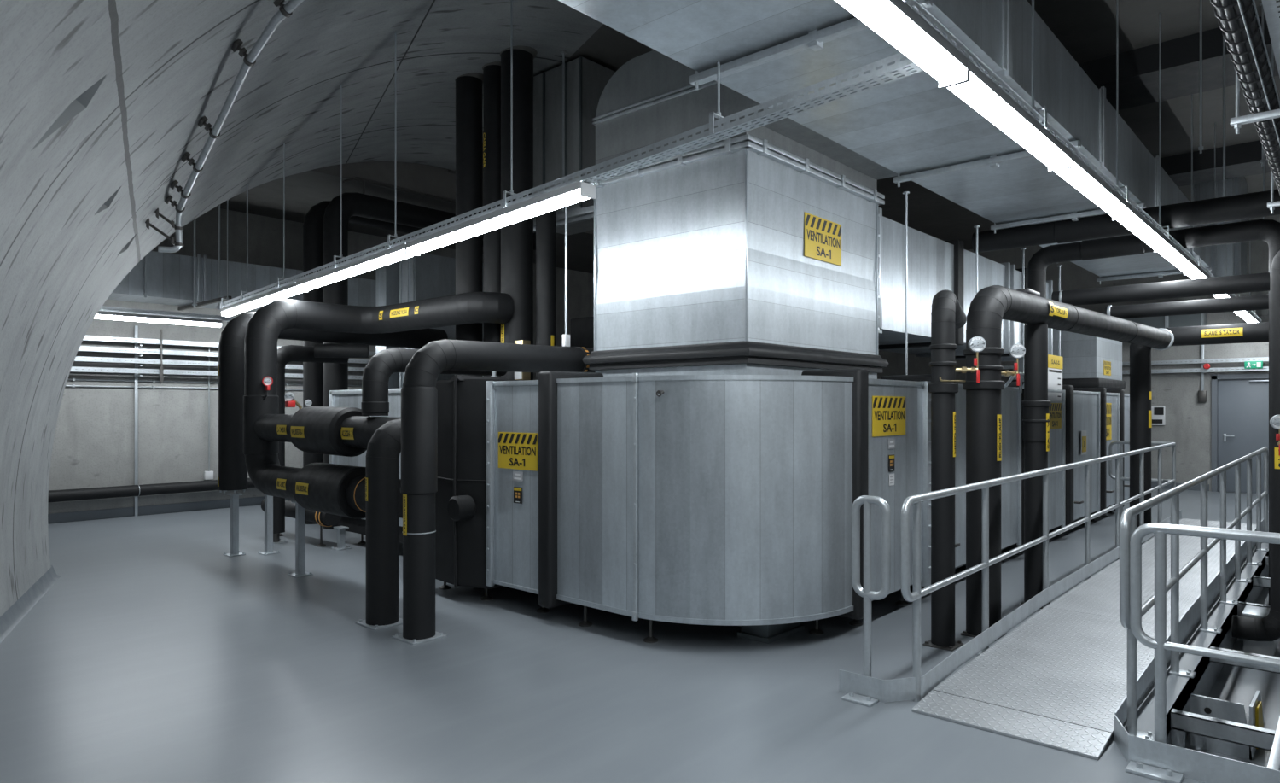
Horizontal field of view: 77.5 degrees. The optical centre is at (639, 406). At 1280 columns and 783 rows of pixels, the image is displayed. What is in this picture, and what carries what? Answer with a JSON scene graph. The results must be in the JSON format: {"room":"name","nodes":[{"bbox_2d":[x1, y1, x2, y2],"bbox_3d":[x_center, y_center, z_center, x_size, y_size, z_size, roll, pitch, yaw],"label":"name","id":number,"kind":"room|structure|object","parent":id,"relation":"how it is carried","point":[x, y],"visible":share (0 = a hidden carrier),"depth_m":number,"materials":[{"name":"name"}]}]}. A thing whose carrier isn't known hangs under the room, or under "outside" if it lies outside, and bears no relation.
{"room":"mechanical plant room","nodes":[
{"label":"mechanical plant room","id":0,"kind":"room"},
{"bbox_2d":[98,305,236,320],"bbox_3d":[-6.056,-1.266,11.216,0.102,0.062,4.800,0,0,42],"label":"rail","id":1,"kind":"object","parent":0,"point":[103,308],"visible":0.36,"depth_m":10.76,"materials":[{"name":"metal"}]},
{"bbox_2d":[94,310,221,327],"bbox_3d":[-6.674,-1.182,10.528,0.134,0.096,2.150,0,0,42],"label":"lamp","id":2,"kind":"object","parent":1,"relation":"attached to","point":[101,314],"visible":0.55,"depth_m":10.68,"materials":[{"name":"grey"}]},
{"bbox_2d":[0,0,603,616],"bbox_3d":[-1.183,-1.152,3.819,4.950,5.596,16.252,0,0,-28],"label":"wall","id":3,"kind":"structure","parent":0,"point":[102,102],"depth_m":5.98,"materials":[{"name":"concrete"}]},
{"bbox_2d":[0,564,60,642],"bbox_3d":[-2.369,1.540,1.592,0.120,0.120,13.440,0,0,-28],"label":"baseboard","id":4,"kind":"structure","parent":3,"relation":"attached to","point":[12,616],"depth_m":6.33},
{"bbox_2d":[145,0,304,252],"bbox_3d":[-2.978,-2.087,5.799,3.825,1.404,0.385,0,0,45],"label":"conduit","id":5,"kind":"object","parent":3,"relation":"attached to","point":[286,10],"visible":0.98,"depth_m":6.03,"materials":[{"name":"metal"}]},
{"bbox_2d":[333,84,349,267],"bbox_3d":[-2.833,-2.191,7.562,0.030,1.753,0.136,0,0,42],"label":"rod","id":6,"kind":"object","parent":3,"relation":"hanging from","point":[340,254],"visible":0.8,"depth_m":7.55,"materials":[{"name":"metal"}]},
{"bbox_2d":[387,32,402,248],"bbox_3d":[-2.095,-2.285,6.842,0.030,1.867,0.136,0,0,42],"label":"rod","id":7,"kind":"object","parent":3,"relation":"hanging from","point":[395,234],"visible":0.8,"depth_m":6.83,"materials":[{"name":"metal"}]},
{"bbox_2d":[502,0,520,207],"bbox_3d":[-0.915,-2.409,5.687,0.030,1.992,0.136,0,0,42],"label":"rod","id":8,"kind":"object","parent":3,"relation":"hanging from","point":[511,191],"visible":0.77,"depth_m":5.68,"materials":[{"name":"metal"}]},
{"bbox_2d":[219,52,924,308],"bbox_3d":[-1.900,-1.396,6.650,8.900,0.395,0.112,0,0,44],"label":"cable tray","id":9,"kind":"object","parent":8,"relation":"hanging from","point":[899,69],"visible":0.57,"depth_m":4.43,"materials":[{"name":"metal"}]},
{"bbox_2d":[221,282,308,316],"bbox_3d":[-4.252,-1.189,8.950,2.187,0.176,0.134,0,0,44],"label":"lamp","id":10,"kind":"object","parent":9,"relation":"attached to","point":[288,290],"visible":0.79,"depth_m":8.83,"materials":[{"name":"grey"}]},
{"bbox_2d":[295,243,418,291],"bbox_3d":[-2.681,-1.270,7.414,2.197,0.176,0.134,0,0,44],"label":"lamp","id":11,"kind":"object","parent":9,"relation":"attached to","point":[396,253],"visible":0.78,"depth_m":7.26,"materials":[{"name":"grey"}]},
{"bbox_2d":[406,180,595,255],"bbox_3d":[-1.110,-1.351,5.878,2.187,0.176,0.134,0,0,44],"label":"lamp","id":12,"kind":"object","parent":9,"relation":"attached to","point":[578,191],"visible":1,"depth_m":5.65,"materials":[{"name":"grey"}]},
{"bbox_2d":[560,51,566,212],"bbox_3d":[-0.775,-2.780,8.088,0.062,1.636,0.062,0,0,42],"label":"rod","id":13,"kind":"object","parent":3,"relation":"hanging from","point":[563,53],"visible":0.93,"depth_m":8.08,"materials":[{"name":"metal"}]},
{"bbox_2d":[47,207,597,513],"bbox_3d":[-5.072,-0.750,14.633,0.300,4.900,23.000,0,0,42],"label":"wall","id":14,"kind":"structure","parent":0,"point":[94,443],"depth_m":12.09,"materials":[{"name":"concrete"}]},
{"bbox_2d":[47,477,255,502],"bbox_3d":[-6.519,1.215,12.572,0.170,0.170,9.000,0,0,42],"label":"insulated pipe","id":15,"kind":"object","parent":14,"relation":"attached to","point":[212,485],"visible":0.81,"depth_m":11.55,"materials":[{"name":"black rubber"}]},
{"bbox_2d":[47,495,295,523],"bbox_3d":[-4.416,1.532,15.120,0.025,0.135,20.600,0,0,42],"label":"baseboard","id":16,"kind":"structure","parent":14,"relation":"attached to","point":[199,505],"depth_m":11.88,"materials":[{"name":"concrete"}]},
{"bbox_2d":[533,204,593,232],"bbox_3d":[-0.617,-1.930,8.046,2.230,0.060,0.230,0,0,42],"label":"bar","id":17,"kind":"object","parent":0,"point":[584,213],"visible":0.13,"depth_m":8.04,"materials":[{"name":"metal"}]},
{"bbox_2d":[533,56,615,234],"bbox_3d":[-0.719,-2.763,8.652,1.050,1.555,0.785,0,0,42],"label":"duct","id":18,"kind":"object","parent":17,"relation":"on","point":[585,80],"visible":0.34,"depth_m":8.26,"materials":[{"name":"grey metal"}]},
{"bbox_2d":[0,487,1279,782],"bbox_3d":[1.290,1.760,8.921,18.000,0.320,23.000,0,0,42],"label":"floor","id":19,"kind":"structure","parent":0,"point":[155,654],"depth_m":4.68,"materials":[{"name":"concrete"}]},
{"bbox_2d":[134,325,163,516],"bbox_3d":[-7.235,0.200,11.758,0.237,2.800,0.310,0,0,42],"label":"post","id":20,"kind":"object","parent":19,"relation":"on","point":[161,368],"visible":1,"depth_m":11.73,"materials":[{"name":"metal"}]},
{"bbox_2d":[69,366,362,379],"bbox_3d":[-6.897,-0.528,12.106,0.102,0.067,7.200,0,0,42],"label":"cable tray","id":21,"kind":"object","parent":20,"relation":"attached to","point":[78,368],"visible":0.38,"depth_m":11.75,"materials":[{"name":"metal"}]},
{"bbox_2d":[74,355,364,371],"bbox_3d":[-6.897,-0.673,12.106,0.102,0.067,7.200,0,0,42],"label":"cable tray","id":22,"kind":"object","parent":20,"relation":"attached to","point":[78,357],"visible":0.41,"depth_m":11.80,"materials":[{"name":"metal"}]},
{"bbox_2d":[78,345,369,363],"bbox_3d":[-6.897,-0.819,12.106,0.102,0.067,7.200,0,0,42],"label":"cable tray","id":23,"kind":"object","parent":20,"relation":"attached to","point":[85,347],"visible":0.44,"depth_m":11.76,"materials":[{"name":"metal"}]},
{"bbox_2d":[82,335,375,355],"bbox_3d":[-6.897,-0.969,12.106,0.102,0.067,7.200,0,0,42],"label":"cable tray","id":24,"kind":"object","parent":20,"relation":"attached to","point":[86,337],"visible":0.35,"depth_m":11.73,"materials":[{"name":"metal"}]},
{"bbox_2d":[223,492,245,556],"bbox_3d":[-4.396,1.267,8.650,0.170,0.666,0.170,0,0,42],"label":"support post","id":25,"kind":"object","parent":19,"relation":"on","point":[235,550],"visible":1,"depth_m":8.62,"materials":[{"name":"metal"}]},
{"bbox_2d":[217,311,448,493],"bbox_3d":[-3.617,-0.072,9.735,0.288,1.983,2.954,0,0,37],"label":"insulated pipe","id":26,"kind":"object","parent":25,"relation":"on","point":[232,468],"visible":0.67,"depth_m":8.59,"materials":[{"name":"black rubber"}]},
{"bbox_2d":[314,343,369,358],"bbox_3d":[-3.603,-0.680,9.646,0.610,0.170,0.170,0,0,-13],"label":"insulated pipe","id":27,"kind":"object","parent":26,"relation":"attached to","point":[321,350],"visible":1,"depth_m":9.58,"materials":[{"name":"black rubber"}]},
{"bbox_2d":[257,494,279,554],"bbox_3d":[-4.068,1.237,8.746,0.170,0.726,0.170,0,0,42],"label":"support post","id":28,"kind":"object","parent":19,"relation":"on","point":[269,549],"visible":0.89,"depth_m":8.72,"materials":[{"name":"metal"}]},
{"bbox_2d":[287,500,313,577],"bbox_3d":[-3.242,1.247,7.615,0.170,0.706,0.170,0,0,42],"label":"support post","id":29,"kind":"object","parent":19,"relation":"on","point":[300,571],"visible":0.88,"depth_m":7.59,"materials":[{"name":"metal"}]},
{"bbox_2d":[243,291,513,518],"bbox_3d":[-2.504,-0.091,7.784,2.894,2.086,1.767,0,0,42],"label":"insulated pipe","id":30,"kind":"object","parent":29,"relation":"on","point":[329,488],"visible":0.98,"depth_m":8.01,"materials":[{"name":"black rubber"}]},
{"bbox_2d":[254,391,401,456],"bbox_3d":[-2.813,0.144,7.199,2.517,0.571,0.436,0,0,42],"label":"insulated pipe","id":31,"kind":"object","parent":30,"relation":"attached to","point":[331,430],"visible":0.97,"depth_m":6.94,"materials":[{"name":"black rubber"}]},
{"bbox_2d":[360,347,507,415],"bbox_3d":[-1.793,-0.218,7.073,0.220,0.575,1.430,0,0,42],"label":"insulated pipe","id":32,"kind":"object","parent":31,"relation":"attached to","point":[377,372],"visible":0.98,"depth_m":6.58,"materials":[{"name":"black rubber"}]},
{"bbox_2d":[261,498,341,546],"bbox_3d":[-4.099,1.359,9.594,1.680,0.482,0.244,0,0,42],"label":"insulated pipe","id":33,"kind":"object","parent":19,"relation":"on","point":[322,519],"visible":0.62,"depth_m":9.18,"materials":[{"name":"black rubber"}]},
{"bbox_2d":[263,344,349,543],"bbox_3d":[-4.054,0.425,9.735,0.200,2.349,0.970,0,0,42],"label":"insulated pipe","id":34,"kind":"object","parent":19,"relation":"on","point":[286,354],"visible":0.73,"depth_m":9.43,"materials":[{"name":"black rubber"}]},
{"bbox_2d":[302,200,429,523],"bbox_3d":[-3.299,-0.656,12.379,0.314,4.511,3.986,0,0,42],"label":"insulated pipe","id":35,"kind":"object","parent":19,"relation":"on","point":[313,223],"visible":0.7,"depth_m":10.96,"materials":[{"name":"black rubber"}]},
{"bbox_2d":[329,388,402,543],"bbox_3d":[-2.054,0.700,9.085,2.925,1.800,1.625,0,0,42],"label":"duct section","id":36,"kind":"object","parent":19,"relation":"on","point":[352,398],"visible":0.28,"depth_m":9.11,"materials":[{"name":"metal"}]},
{"bbox_2d":[454,72,482,376],"bbox_3d":[-1.835,-1.884,8.569,0.394,3.388,0.394,0,0,42],"label":"insulated pipe","id":37,"kind":"object","parent":36,"relation":"on","point":[468,86],"visible":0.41,"depth_m":8.44,"materials":[{"name":"black rubber"}]},
{"bbox_2d":[482,61,500,377],"bbox_3d":[-1.511,-1.898,8.345,0.360,3.416,0.360,0,0,42],"label":"insulated pipe","id":38,"kind":"object","parent":36,"relation":"on","point":[491,71],"visible":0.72,"depth_m":8.23,"materials":[{"name":"black rubber"}]},
{"bbox_2d":[500,45,537,379],"bbox_3d":[-1.240,-1.904,8.048,0.434,3.429,0.434,0,0,42],"label":"insulated pipe","id":39,"kind":"object","parent":36,"relation":"on","point":[516,238],"visible":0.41,"depth_m":7.91,"materials":[{"name":"black rubber"}]},
{"bbox_2d":[354,418,402,629],"bbox_3d":[-1.844,0.840,6.083,0.392,1.520,0.609,0,0,42],"label":"insulated pipe","id":40,"kind":"object","parent":19,"relation":"on","point":[384,446],"visible":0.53,"depth_m":5.83,"materials":[{"name":"black rubber"}]},
{"bbox_2d":[375,252,455,388],"bbox_3d":[-3.003,-0.270,11.721,1.030,3.740,1.370,0,0,42],"label":"duct","id":41,"kind":"object","parent":19,"relation":"on","point":[427,276],"visible":0.05,"depth_m":11.18,"materials":[{"name":"metal"}]},
{"bbox_2d":[323,192,556,529],"bbox_3d":[-2.839,-0.658,11.986,0.314,4.516,3.956,0,0,42],"label":"insulated pipe","id":42,"kind":"object","parent":19,"relation":"on","point":[335,375],"visible":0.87,"depth_m":10.59,"materials":[{"name":"black rubber"}]},
{"bbox_2d":[435,371,524,599],"bbox_3d":[-1.092,0.635,7.256,0.920,1.930,1.860,0,0,42],"label":"housing","id":43,"kind":"object","parent":19,"relation":"on","point":[461,495],"visible":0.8,"depth_m":6.53,"materials":[{"name":"black metal"}]},
{"bbox_2d":[535,209,555,379],"bbox_3d":[-0.924,-1.090,7.845,0.200,1.700,0.196,0,0,42],"label":"insulated pipe","id":44,"kind":"object","parent":43,"relation":"on","point":[545,223],"visible":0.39,"depth_m":7.76,"materials":[{"name":"black rubber"}]},
{"bbox_2d":[391,338,595,644],"bbox_3d":[-0.992,0.546,6.170,0.270,2.108,1.906,0,0,42],"label":"insulated pipe","id":45,"kind":"object","parent":19,"relation":"on","point":[419,392],"visible":0.94,"depth_m":5.49,"materials":[{"name":"black rubber"}]},
{"bbox_2d":[562,180,570,346],"bbox_3d":[-0.610,-1.200,6.595,0.040,1.400,0.060,0,0,42],"label":"rod","id":46,"kind":"object","parent":45,"relation":"attached to","point":[566,338],"visible":0.87,"depth_m":6.59,"materials":[{"name":"metal"}]},
{"bbox_2d":[486,370,603,612],"bbox_3d":[-0.458,0.665,6.660,0.800,1.870,1.500,0,0,42],"label":"duct section","id":47,"kind":"object","parent":19,"relation":"on","point":[521,416],"visible":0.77,"depth_m":6.15,"materials":[{"name":"metal"}]},
{"bbox_2d":[570,316,593,348],"bbox_3d":[0.475,0.225,9.922,2.650,2.750,1.200,0,0,42],"label":"duct","id":48,"kind":"object","parent":19,"relation":"on","point":[581,328],"visible":0.07,"depth_m":10.20,"materials":[{"name":"metal"}]},
{"bbox_2d":[556,372,853,643],"bbox_3d":[0.429,0.685,5.707,1.783,1.830,1.175,0,0,42],"label":"ventilation unit","id":49,"kind":"object","parent":19,"relation":"on","point":[701,499],"depth_m":5.28,"materials":[{"name":"metal"}]},
{"bbox_2d":[801,368,930,625],"bbox_3d":[1.288,0.665,6.602,1.795,1.870,1.295,0,0,42],"label":"duct section","id":50,"kind":"object","parent":19,"relation":"on","point":[892,418],"visible":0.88,"depth_m":6.00,"materials":[{"name":"metal"}]},
{"bbox_2d":[581,49,897,378],"bbox_3d":[0.962,-1.470,6.726,1.835,2.510,2.245,0,0,42],"label":"duct","id":51,"kind":"object","parent":50,"relation":"on","point":[757,251],"visible":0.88,"depth_m":6.04,"materials":[{"name":"metal"}]},
{"bbox_2d":[558,0,1211,284],"bbox_3d":[3.496,-2.205,7.183,1.405,0.710,11.960,0,0,42],"label":"duct","id":52,"kind":"object","parent":51,"relation":"attached to","point":[924,133],"visible":0.77,"depth_m":5.19,"materials":[{"name":"metal"}]},
{"bbox_2d":[878,215,1053,360],"bbox_3d":[3.542,-1.250,9.708,1.300,1.140,5.620,0,0,42],"label":"duct","id":53,"kind":"object","parent":51,"relation":"attached to","point":[935,264],"visible":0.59,"depth_m":8.30,"materials":[{"name":"metal"}]},
{"bbox_2d":[880,372,1023,594],"bbox_3d":[2.582,0.627,7.923,1.856,1.946,2.380,0,0,42],"label":"duct section","id":54,"kind":"object","parent":19,"relation":"on","point":[1010,396],"depth_m":7.94,"materials":[{"name":"metal"}]},
{"bbox_2d":[902,191,909,374],"bbox_3d":[2.329,-1.040,6.980,0.057,1.679,0.057,0,0,42],"label":"rod","id":55,"kind":"object","parent":54,"relation":"on","point":[905,193],"visible":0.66,"depth_m":6.97,"materials":[{"name":"metal"}]},
{"bbox_2d":[922,289,985,651],"bbox_3d":[2.405,0.394,5.933,0.384,2.412,1.576,0,0,27],"label":"insulated pipe","id":56,"kind":"object","parent":19,"relation":"on","point":[947,314],"visible":1,"depth_m":5.31,"materials":[{"name":"black rubber"}]},
{"bbox_2d":[838,440,1181,706],"bbox_3d":[4.088,1.030,7.674,0.808,1.140,8.906,0,0,41],"label":"railing","id":57,"kind":"object","parent":19,"relation":"on","point":[866,689],"visible":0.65,"depth_m":4.74,"materials":[{"name":"metal"}]},
{"bbox_2d":[1004,354,1065,554],"bbox_3d":[3.921,0.500,9.482,1.765,2.200,1.630,0,0,42],"label":"duct section","id":58,"kind":"object","parent":19,"relation":"on","point":[1056,454],"visible":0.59,"depth_m":9.27,"materials":[{"name":"metal"}]},
{"bbox_2d":[1019,324,1051,608],"bbox_3d":[3.197,0.469,6.443,0.216,2.262,0.216,0,0,42],"label":"insulated pipe","id":59,"kind":"object","parent":19,"relation":"on","point":[1036,404],"visible":0.9,"depth_m":6.37,"materials":[{"name":"black rubber"}]},
{"bbox_2d":[960,285,1174,640],"bbox_3d":[4.427,0.316,7.679,0.338,2.568,6.020,0,0,44],"label":"insulated pipe","id":60,"kind":"object","parent":19,"relation":"on","point":[992,304],"visible":0.97,"depth_m":5.57,"materials":[{"name":"black rubber"}]},
{"bbox_2d":[1011,328,1125,389],"bbox_3d":[7.583,0.100,14.089,1.360,3.000,2.000,0,0,42],"label":"duct","id":61,"kind":"object","parent":19,"relation":"on","point":[1088,361],"visible":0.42,"depth_m":13.21,"materials":[{"name":"metal"}]},
{"bbox_2d":[1051,384,1099,535],"bbox_3d":[5.063,0.665,10.755,1.765,1.870,1.690,0,0,42],"label":"duct section","id":62,"kind":"object","parent":19,"relation":"on","point":[1082,407],"visible":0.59,"depth_m":10.15,"materials":[{"name":"metal"}]},
{"bbox_2d":[911,517,1263,759],"bbox_3d":[4.699,1.549,7.191,0.870,0.102,8.820,0,0,42],"label":"walkway","id":63,"kind":"object","parent":19,"relation":"on","point":[1058,680],"visible":0.6,"depth_m":4.71,"materials":[{"name":"metal"}]},
{"bbox_2d":[1073,387,1119,521],"bbox_3d":[6.055,0.665,11.860,1.765,1.870,1.120,0,0,42],"label":"duct section","id":64,"kind":"object","parent":19,"relation":"on","point":[1109,402],"visible":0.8,"depth_m":11.21,"materials":[{"name":"metal"}]},
{"bbox_2d":[1106,389,1129,513],"bbox_3d":[6.730,0.665,12.611,1.765,1.870,0.860,0,0,42],"label":"duct section","id":65,"kind":"object","parent":19,"relation":"on","point":[1124,398],"visible":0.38,"depth_m":12.10,"materials":[{"name":"metal"}]},
{"bbox_2d":[1026,219,1279,605],"bbox_3d":[5.338,0.043,8.378,2.393,3.753,0.216,0,0,42],"label":"insulated pipe","id":66,"kind":"object","parent":19,"relation":"on","point":[1268,230],"visible":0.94,"depth_m":8.13,"materials":[{"name":"black rubber"}]},
{"bbox_2d":[1114,446,1268,740],"bbox_3d":[5.231,1.099,7.010,0.152,1.242,8.778,0,0,42],"label":"railing","id":67,"kind":"object","parent":19,"relation":"on","point":[1127,708],"visible":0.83,"depth_m":5.23,"materials":[{"name":"metal"}]},
{"bbox_2d":[1114,522,1279,782],"bbox_3d":[3.006,1.058,2.947,2.265,1.084,0.341,0,0,42],"label":"railing","id":68,"kind":"object","parent":19,"relation":"on","point":[1158,759],"visible":1,"depth_m":3.51,"materials":[{"name":"metal"}]},
{"bbox_2d":[1129,321,1268,528],"bbox_3d":[8.572,0.294,8.297,6.090,2.612,0.300,0,0,42],"label":"insulated pipe","id":69,"kind":"object","parent":19,"relation":"on","point":[1140,356],"visible":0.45,"depth_m":10.12,"materials":[{"name":"black rubber"}]},
{"bbox_2d":[1170,555,1279,769],"bbox_3d":[5.452,1.762,6.810,0.476,0.315,8.580,0,0,42],"label":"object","id":70,"kind":"object","parent":19,"relation":"on","point":[1182,721],"visible":0.59,"depth_m":4.13,"materials":[{"name":"metal"}]},
{"bbox_2d":[1190,690,1264,759],"bbox_3d":[3.482,1.775,4.705,0.295,0.290,0.745,0,0,42],"label":"bracket","id":71,"kind":"object","parent":19,"relation":"on","point":[1228,710],"visible":0.59,"depth_m":4.44,"materials":[{"name":"metal"}]},
{"bbox_2d":[1241,605,1277,656],"bbox_3d":[4.911,1.766,6.315,0.210,0.308,0.340,0,0,42],"label":"junction box","id":72,"kind":"object","parent":19,"relation":"on","point":[1268,648],"visible":0.53,"depth_m":6.22,"materials":[{"name":"grey"}]},
{"bbox_2d":[215,0,1279,273],"bbox_3d":[2.162,-3.525,8.811,18.644,0.750,22.000,0,0,42],"label":"ceiling","id":73,"kind":"structure","parent":0,"point":[1086,29],"depth_m":10.77,"materials":[{"name":"concrete"}]},
{"bbox_2d":[1029,0,1047,128],"bbox_3d":[2.180,-2.567,4.426,0.136,2.066,0.030,0,0,42],"label":"rod","id":74,"kind":"object","parent":73,"relation":"hanging from","point":[1044,107],"visible":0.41,"depth_m":4.42,"materials":[{"name":"metal"}]},
{"bbox_2d":[1115,0,1128,201],"bbox_3d":[3.583,-2.567,5.989,0.136,2.066,0.030,0,0,42],"label":"rod","id":75,"kind":"object","parent":73,"relation":"hanging from","point":[1117,1],"visible":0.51,"depth_m":5.98,"materials":[{"name":"metal"}]},
{"bbox_2d":[971,36,1279,252],"bbox_3d":[6.295,-2.644,6.443,7.000,1.912,0.244,0,0,42],"label":"insulated pipe","id":76,"kind":"object","parent":73,"relation":"hanging from","point":[1224,208],"visible":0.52,"depth_m":7.56,"materials":[{"name":"black rubber"}]},
{"bbox_2d":[1157,12,1169,238],"bbox_3d":[4.752,-2.567,7.291,0.136,2.066,0.030,0,0,42],"label":"rod","id":77,"kind":"object","parent":73,"relation":"hanging from","point":[1159,13],"visible":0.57,"depth_m":7.29,"materials":[{"name":"metal"}]},
{"bbox_2d":[1078,11,1279,110],"bbox_3d":[6.493,-3.465,7.307,7.900,0.270,0.950,0,0,42],"label":"ceiling beam","id":78,"kind":"structure","parent":73,"relation":"attached to","point":[1138,68],"depth_m":8.03,"materials":[{"name":"paint"}]},
{"bbox_2d":[1198,0,1203,153],"bbox_3d":[4.749,-2.875,6.756,0.047,1.450,0.047,0,0,42],"label":"rod","id":79,"kind":"object","parent":73,"relation":"hanging from","point":[1201,148],"visible":1,"depth_m":6.75,"materials":[{"name":"metal"}]},
{"bbox_2d":[1160,139,1270,186],"bbox_3d":[9.316,-3.465,10.451,7.900,0.270,0.800,0,0,42],"label":"ceiling beam","id":80,"kind":"structure","parent":73,"relation":"attached to","point":[1242,160],"depth_m":11.21,"materials":[{"name":"paint"}]},
{"bbox_2d":[1192,176,1247,277],"bbox_3d":[9.156,-2.725,12.589,0.605,1.710,1.030,0,0,42],"label":"duct","id":81,"kind":"object","parent":73,"relation":"hanging from","point":[1224,253],"visible":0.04,"depth_m":12.19,"materials":[{"name":"metal"}]},
{"bbox_2d":[1230,70,1279,133],"bbox_3d":[3.566,-2.535,3.975,1.005,2.130,0.041,0,0,42],"label":"hanger","id":82,"kind":"object","parent":73,"relation":"hanging from","point":[1238,120],"visible":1,"depth_m":4.26,"materials":[{"name":"metal"}]},
{"bbox_2d":[1261,0,1279,77],"bbox_3d":[3.258,-1.781,3.929,0.202,0.102,6.600,0,0,42],"label":"cable tray","id":83,"kind":"object","parent":82,"relation":"attached to","point":[1271,10],"visible":1,"depth_m":3.60,"materials":[{"name":"metal"}]},
{"bbox_2d":[877,215,1279,490],"bbox_3d":[9.029,-1.000,17.092,17.400,5.400,0.300,0,0,42],"label":"wall","id":84,"kind":"structure","parent":0,"point":[1188,421],"depth_m":15.58,"materials":[{"name":"concrete"}]},
{"bbox_2d":[1198,344,1206,401],"bbox_3d":[10.770,-0.750,15.280,0.130,1.300,0.070,0,0,42],"label":"post","id":85,"kind":"object","parent":84,"relation":"attached to","point":[1201,393],"visible":0.73,"depth_m":15.27,"materials":[{"name":"metal"}]},
{"bbox_2d":[1000,366,1268,377],"bbox_3d":[9.958,-0.706,15.881,5.600,0.072,0.122,0,0,42],"label":"cable tray","id":86,"kind":"object","parent":85,"relation":"attached to","point":[1225,369],"visible":0.47,"depth_m":15.16,"materials":[{"name":"metal"}]},
{"bbox_2d":[1002,356,1268,369],"bbox_3d":[9.958,-0.876,15.881,5.600,0.072,0.122,0,0,42],"label":"cable tray","id":87,"kind":"object","parent":85,"relation":"attached to","point":[1260,358],"visible":0.44,"depth_m":15.18,"materials":[{"name":"metal"}]},
{"bbox_2d":[1211,372,1268,494],"bbox_3d":[11.341,0.490,14.847,1.140,2.220,0.191,0,0,42],"label":"door","id":88,"kind":"structure","parent":84,"relation":"in","point":[1240,402],"depth_m":14.93,"materials":[{"name":"grey paint"}]},
{"bbox_2d":[1100,312,1207,327],"bbox_3d":[8.938,-1.600,16.166,4.100,0.560,0.860,0,0,42],"label":"duct","id":89,"kind":"object","parent":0,"point":[1201,318],"visible":0.12,"depth_m":14.81,"materials":[{"name":"metal"}]},
{"bbox_3d":[8.024,-1.000,2.875,0.300,5.400,23.000,0,0,42],"label":"wall","id":90,"kind":"structure","parent":0,"visible":0},
{"bbox_2d":[1051,272,1270,305],"bbox_3d":[6.589,-1.115,6.179,6.210,0.170,0.170,0,0,42],"label":"insulated pipe","id":91,"kind":"object","parent":90,"relation":"attached to","point":[1255,282],"visible":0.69,"depth_m":7.53,"materials":[{"name":"black rubber"}]},
{"bbox_2d":[1104,294,1268,318],"bbox_3d":[7.477,-1.060,6.995,5.980,0.170,0.170,0,0,42],"label":"insulated pipe","id":92,"kind":"object","parent":90,"relation":"attached to","point":[1251,302],"visible":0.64,"depth_m":8.42,"materials":[{"name":"black rubber"}]},
{"bbox_2d":[1231,250,1279,640],"bbox_3d":[6.287,0.250,4.634,4.595,3.073,0.257,0,0,42],"label":"insulated pipe","id":93,"kind":"object","parent":90,"relation":"attached to","point":[1266,628],"visible":1,"depth_m":5.98,"materials":[{"name":"black rubber"}]},
{"bbox_3d":[-0.192,-2.567,1.785,0.136,2.066,0.030,0,0,42],"label":"rod","id":94,"kind":"object","parent":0,"visible":0},
{"bbox_2d":[904,0,1262,321],"bbox_3d":[5.287,-1.565,7.886,0.102,0.062,18.000,0,0,42],"label":"rail","id":95,"kind":"object","parent":94,"relation":"hanging from","point":[922,9],"visible":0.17,"depth_m":4.16,"materials":[{"name":"metal"}]},
{"bbox_2d":[835,0,968,87],"bbox_3d":[0.827,-1.482,2.920,0.134,0.096,1.702,0,0,42],"label":"lamp","id":96,"kind":"object","parent":95,"relation":"attached to","point":[894,20],"visible":1,"depth_m":3.15,"materials":[{"name":"grey"}]},
{"bbox_2d":[940,60,1071,171],"bbox_3d":[1.970,-1.482,4.192,0.134,0.096,1.702,0,0,42],"label":"lamp","id":97,"kind":"object","parent":95,"relation":"attached to","point":[979,91],"visible":0.75,"depth_m":4.03,"materials":[{"name":"grey"}]},
{"bbox_2d":[1048,152,1131,220],"bbox_3d":[3.112,-1.482,5.464,0.134,0.096,1.702,0,0,42],"label":"lamp","id":98,"kind":"object","parent":95,"relation":"attached to","point":[1079,175],"visible":0.78,"depth_m":5.34,"materials":[{"name":"grey"}]},
{"bbox_2d":[1112,205,1170,252],"bbox_3d":[4.254,-1.482,6.737,0.134,0.096,1.702,0,0,42],"label":"lamp","id":99,"kind":"object","parent":95,"relation":"attached to","point":[1137,224],"visible":0.77,"depth_m":6.64,"materials":[{"name":"grey"}]},
{"bbox_2d":[1157,240,1198,274],"bbox_3d":[5.397,-1.482,8.009,0.134,0.096,1.702,0,0,42],"label":"lamp","id":100,"kind":"object","parent":95,"relation":"attached to","point":[1176,256],"visible":0.8,"depth_m":7.93,"materials":[{"name":"grey"}]},
{"bbox_3d":[2.283,-2.535,2.547,1.005,2.130,0.041,0,0,42],"label":"hanger","id":101,"kind":"object","parent":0,"visible":0},
{"bbox_2d":[1210,0,1279,193],"bbox_3d":[3.133,-1.625,4.041,0.132,0.126,6.600,0,0,42],"label":"cable bundle","id":102,"kind":"object","parent":101,"relation":"on","point":[1239,22],"visible":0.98,"depth_m":3.69,"materials":[{"name":"black"}]},
{"bbox_2d":[1237,0,1279,145],"bbox_3d":[3.167,-1.619,4.010,0.039,0.107,6.600,0,0,42],"label":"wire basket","id":103,"kind":"object","parent":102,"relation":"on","point":[1248,17],"depth_m":3.65,"materials":[{"name":"metal"}]},
{"bbox_3d":[-7.429,-1.493,10.735,1.200,0.045,0.050,0,0,42],"label":"bar","id":104,"kind":"object","parent":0,"visible":0},
{"bbox_2d":[106,250,375,312],"bbox_3d":[-7.438,-1.860,10.845,0.840,0.680,8.200,0,0,42],"label":"duct","id":105,"kind":"object","parent":104,"relation":"on","point":[170,276],"visible":0.42,"depth_m":11.51,"materials":[{"name":"metal"}]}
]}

